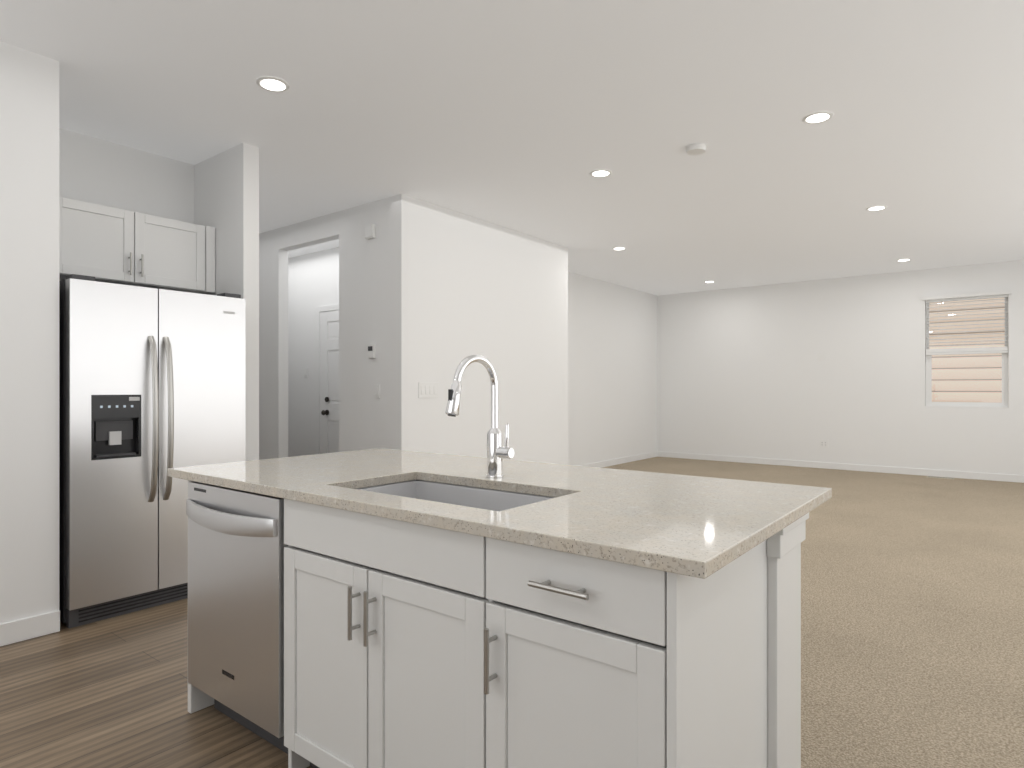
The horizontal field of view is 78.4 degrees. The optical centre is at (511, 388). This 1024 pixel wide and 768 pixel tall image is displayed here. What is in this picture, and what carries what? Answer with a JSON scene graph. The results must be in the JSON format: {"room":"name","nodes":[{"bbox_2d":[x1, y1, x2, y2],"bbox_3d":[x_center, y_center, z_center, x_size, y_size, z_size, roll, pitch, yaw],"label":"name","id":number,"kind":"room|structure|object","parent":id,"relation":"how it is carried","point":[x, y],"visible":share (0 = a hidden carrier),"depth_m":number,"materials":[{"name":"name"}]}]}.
{"room":"kitchen","nodes":[
{"label":"kitchen","id":0,"kind":"room"},
{"bbox_2d":[0,41,58,623],"bbox_3d":[-3.646,-0.210,2.163,1.050,2.820,3.220,0,0,38],"label":"wall","id":1,"kind":"structure","parent":0,"point":[29,333],"depth_m":3.01,"materials":[{"name":"white paint"}]},
{"bbox_2d":[0,610,59,646],"bbox_3d":[-3.181,1.147,1.895,0.014,0.105,3.070,0,0,38],"label":"baseboard","id":2,"kind":"structure","parent":1,"relation":"attached to","point":[20,630],"depth_m":3.00,"materials":[{"name":"white"}]},
{"bbox_2d":[59,128,193,223],"bbox_3d":[-2.687,-0.210,4.155,0.110,2.820,1.100,0,0,38],"label":"wall","id":3,"kind":"structure","parent":0,"point":[101,172],"depth_m":4.19,"materials":[{"name":"white paint"}]},
{"bbox_2d":[59,196,214,292],"bbox_3d":[-2.501,-0.890,4.010,0.354,0.452,1.088,0,0,38],"label":"upper cabinet","id":4,"kind":"object","parent":3,"relation":"attached to","point":[103,243],"visible":0.85,"depth_m":3.95,"materials":[{"name":"white paint"}]},
{"bbox_2d":[0,598,311,767],"bbox_3d":[-0.017,1.230,5.216,9.950,0.060,12.500,0,0,38],"label":"floor","id":5,"kind":"structure","parent":0,"point":[112,692],"depth_m":2.37,"materials":[{"name":"brown wood"}]},
{"bbox_2d":[59,274,245,628],"bbox_3d":[-2.209,0.314,3.705,0.906,1.772,0.920,0,0,38],"label":"fridge","id":6,"kind":"object","parent":5,"relation":"on","point":[152,385],"visible":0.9,"depth_m":3.35,"materials":[{"name":"silver metal"}]},
{"bbox_2d":[169,476,808,767],"bbox_3d":[-0.198,0.766,2.031,1.957,0.869,0.852,0,0,38],"label":"kitchen island","id":7,"kind":"object","parent":5,"relation":"on","point":[619,618],"depth_m":1.47,"materials":[{"name":"wood"}]},
{"bbox_2d":[186,481,287,753],"bbox_3d":[-0.796,0.771,2.319,0.596,0.858,0.595,0,0,38],"label":"dishwasher","id":8,"kind":"object","parent":7,"relation":"in","point":[236,545],"visible":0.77,"depth_m":2.08,"materials":[{"name":"silver metal"}]},
{"bbox_2d":[168,448,831,579],"bbox_3d":[-0.165,0.315,2.124,2.065,0.030,1.024,0,0,38],"label":"island countertop","id":9,"kind":"structure","parent":7,"relation":"on","point":[705,524],"depth_m":1.70,"materials":[{"name":"beige stone"}]},
{"bbox_2d":[445,354,513,477],"bbox_3d":[-0.104,0.094,2.042,0.102,0.411,0.261,0,0,38],"label":"faucet","id":10,"kind":"object","parent":9,"relation":"on","point":[497,452],"visible":1,"depth_m":2.10,"materials":[{"name":"silver metal"}]},
{"bbox_2d":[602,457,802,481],"bbox_3d":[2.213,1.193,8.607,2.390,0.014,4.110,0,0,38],"label":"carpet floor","id":11,"kind":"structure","parent":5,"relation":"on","point":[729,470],"depth_m":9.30,"materials":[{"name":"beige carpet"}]},
{"bbox_2d":[768,467,1023,767],"bbox_3d":[3.447,1.193,5.029,3.960,0.014,8.230,0,0,38],"label":"carpet floor","id":12,"kind":"structure","parent":5,"relation":"on","point":[912,621],"depth_m":3.18,"materials":[{"name":"beige carpet"}]},
{"bbox_2d":[927,476,953,478],"bbox_3d":[5.691,1.183,8.339,0.300,0.006,0.110,0,0,38],"label":"floor vent","id":13,"kind":"object","parent":12,"relation":"in","point":[940,477],"visible":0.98,"depth_m":8.34,"materials":[{"name":"beige metal"}]},
{"bbox_2d":[194,143,258,460],"bbox_3d":[-3.413,-0.210,5.490,4.260,2.820,0.110,0,0,38],"label":"wall","id":14,"kind":"structure","parent":0,"point":[226,194],"depth_m":4.21,"materials":[{"name":"white paint"}]},
{"bbox_2d":[259,211,338,459],"bbox_3d":[-2.895,-0.210,6.836,3.420,2.820,0.110,0,0,38],"label":"wall","id":15,"kind":"structure","parent":0,"point":[273,350],"depth_m":6.41,"materials":[{"name":"white paint"}]},
{"bbox_2d":[288,247,338,456],"bbox_3d":[-2.341,-0.210,7.546,3.420,2.820,0.110,0,0,38],"label":"wall","id":16,"kind":"structure","parent":0,"point":[313,280],"depth_m":7.61,"materials":[{"name":"white paint"}]},
{"bbox_2d":[315,304,338,453],"bbox_3d":[-1.927,0.117,7.093,1.100,2.166,0.092,0,0,38],"label":"entry door","id":17,"kind":"structure","parent":16,"relation":"in","point":[326,382],"depth_m":7.31,"materials":[{"name":"white wood"}]},
{"bbox_2d":[339,194,567,464],"bbox_3d":[-0.468,-0.210,6.482,0.840,2.820,2.540,0,0,38],"label":"wall","id":18,"kind":"structure","parent":0,"point":[429,292],"depth_m":5.70,"materials":[{"name":"white paint"}]},
{"bbox_2d":[365,223,375,239],"bbox_3d":[-1.232,-1.360,5.440,0.110,0.120,0.041,0,0,38],"label":"sensor","id":19,"kind":"object","parent":18,"relation":"attached to","point":[370,231],"visible":1,"depth_m":5.41,"materials":[{"name":"white plastic"}]},
{"bbox_2d":[367,344,375,357],"bbox_3d":[-1.219,-0.323,5.440,0.090,0.115,0.026,0,0,38],"label":"thermostat","id":20,"kind":"object","parent":18,"relation":"attached to","point":[371,350],"visible":0.98,"depth_m":5.42,"materials":[{"name":"white plastic"}]},
{"bbox_2d":[374,385,379,397],"bbox_3d":[-1.163,0.025,5.406,0.072,0.118,0.010,0,0,38],"label":"light switch","id":21,"kind":"object","parent":18,"relation":"attached to","point":[376,391],"visible":1,"depth_m":5.40,"materials":[{"name":"white plastic"}]},
{"bbox_2d":[419,382,437,397],"bbox_3d":[-0.724,0.015,5.464,0.010,0.136,0.235,0,0,38],"label":"light switch","id":22,"kind":"object","parent":18,"relation":"attached to","point":[428,389],"visible":1,"depth_m":5.46,"materials":[{"name":"white plastic"}]},
{"bbox_2d":[0,0,1023,295],"bbox_3d":[-0.017,-1.660,5.216,9.950,0.080,12.500,0,0,38],"label":"ceiling","id":23,"kind":"structure","parent":0,"point":[524,116],"depth_m":3.71,"materials":[{"name":"white paint"}]},
{"bbox_2d":[256,76,289,91],"bbox_3d":[-1.272,-1.615,3.342,0.170,0.006,0.170,0,0,38],"label":"recessed light","id":24,"kind":"object","parent":23,"relation":"in","point":[272,84],"visible":1,"depth_m":3.33,"materials":[{"name":"white plastic"}]},
{"bbox_2d":[589,169,611,176],"bbox_3d":[0.667,-1.615,4.720,0.170,0.006,0.170,0,0,38],"label":"recessed light","id":25,"kind":"object","parent":23,"relation":"in","point":[601,173],"visible":0.98,"depth_m":4.71,"materials":[{"name":"white plastic"}]},
{"bbox_2d":[612,247,625,249],"bbox_3d":[1.239,-1.615,7.255,0.170,0.006,0.170,0,0,38],"label":"recessed light","id":26,"kind":"object","parent":23,"relation":"in","point":[619,248],"visible":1,"depth_m":7.24,"materials":[{"name":"white plastic"}]},
{"bbox_2d":[685,143,706,154],"bbox_3d":[1.235,-1.603,4.213,0.144,0.034,0.144,0,0,38],"label":"smoke detector","id":27,"kind":"object","parent":23,"relation":"attached to","point":[695,149],"visible":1,"depth_m":4.18,"materials":[{"name":"white plastic"}]},
{"bbox_2d":[802,111,833,123],"bbox_3d":[1.826,-1.615,3.751,0.170,0.006,0.170,0,0,38],"label":"recessed light","id":28,"kind":"object","parent":23,"relation":"in","point":[817,117],"visible":0.98,"depth_m":3.74,"materials":[{"name":"white plastic"}]},
{"bbox_2d":[866,205,887,210],"bbox_3d":[3.270,-1.615,5.631,0.170,0.006,0.170,0,0,38],"label":"recessed light","id":29,"kind":"object","parent":23,"relation":"in","point":[877,208],"visible":0.98,"depth_m":5.63,"materials":[{"name":"white plastic"}]},
{"bbox_2d":[896,259,911,261],"bbox_3d":[4.935,-1.615,7.908,0.170,0.006,0.170,0,0,38],"label":"recessed light","id":30,"kind":"object","parent":23,"relation":"in","point":[901,260],"visible":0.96,"depth_m":7.92,"materials":[{"name":"white plastic"}]},
{"bbox_2d":[568,272,656,465],"bbox_3d":[1.212,-0.210,9.389,0.150,2.820,4.110,0,0,38],"label":"wall","id":31,"kind":"structure","parent":0,"point":[612,371],"depth_m":9.65,"materials":[{"name":"white paint"}]},
{"bbox_2d":[579,451,657,467],"bbox_3d":[1.273,1.147,9.333,0.014,0.105,4.096,0,0,38],"label":"baseboard","id":32,"kind":"structure","parent":31,"relation":"attached to","point":[606,463],"depth_m":9.93,"materials":[{"name":"white"}]},
{"bbox_2d":[657,260,1023,474],"bbox_3d":[5.085,-0.210,9.066,6.650,2.820,0.150,0,0,38],"label":"wall","id":33,"kind":"structure","parent":0,"point":[742,372],"depth_m":9.27,"materials":[{"name":"white paint"}]},
{"bbox_2d":[820,440,827,447],"bbox_3d":[4.630,0.820,9.321,0.118,0.118,0.009,0,0,38],"label":"electrical outlet","id":34,"kind":"object","parent":33,"relation":"attached to","point":[823,443],"visible":1,"depth_m":9.32,"materials":[{"name":"white plastic"}]},
{"bbox_2d":[658,451,1023,482],"bbox_3d":[5.034,1.147,9.002,6.350,0.105,0.014,0,0,38],"label":"baseboard","id":35,"kind":"structure","parent":33,"relation":"attached to","point":[942,473],"depth_m":9.05,"materials":[{"name":"white"}]},
{"bbox_2d":[925,297,1007,407],"bbox_3d":[6.013,-0.485,8.322,0.888,1.468,0.110,0,0,38],"label":"window","id":36,"kind":"structure","parent":33,"relation":"in","point":[992,404],"depth_m":8.31,"materials":[{"name":"white plastic"}]},
{"bbox_2d":[922,290,1011,354],"bbox_3d":[5.979,-0.853,8.277,0.950,0.795,0.107,0,0,38],"label":"window blind","id":37,"kind":"object","parent":36,"relation":"attached to","point":[970,296],"visible":1,"depth_m":8.28,"materials":[{"name":"white"}]},
{"label":"outside","id":38,"kind":"structure","parent":0,"visible":0},
{"bbox_2d":[929,297,1004,402],"bbox_3d":[7.788,-1.300,9.968,16.000,7.000,0.100,0,0,38],"label":"siding","id":39,"kind":"object","parent":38,"point":[953,381],"depth_m":10.21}
]}

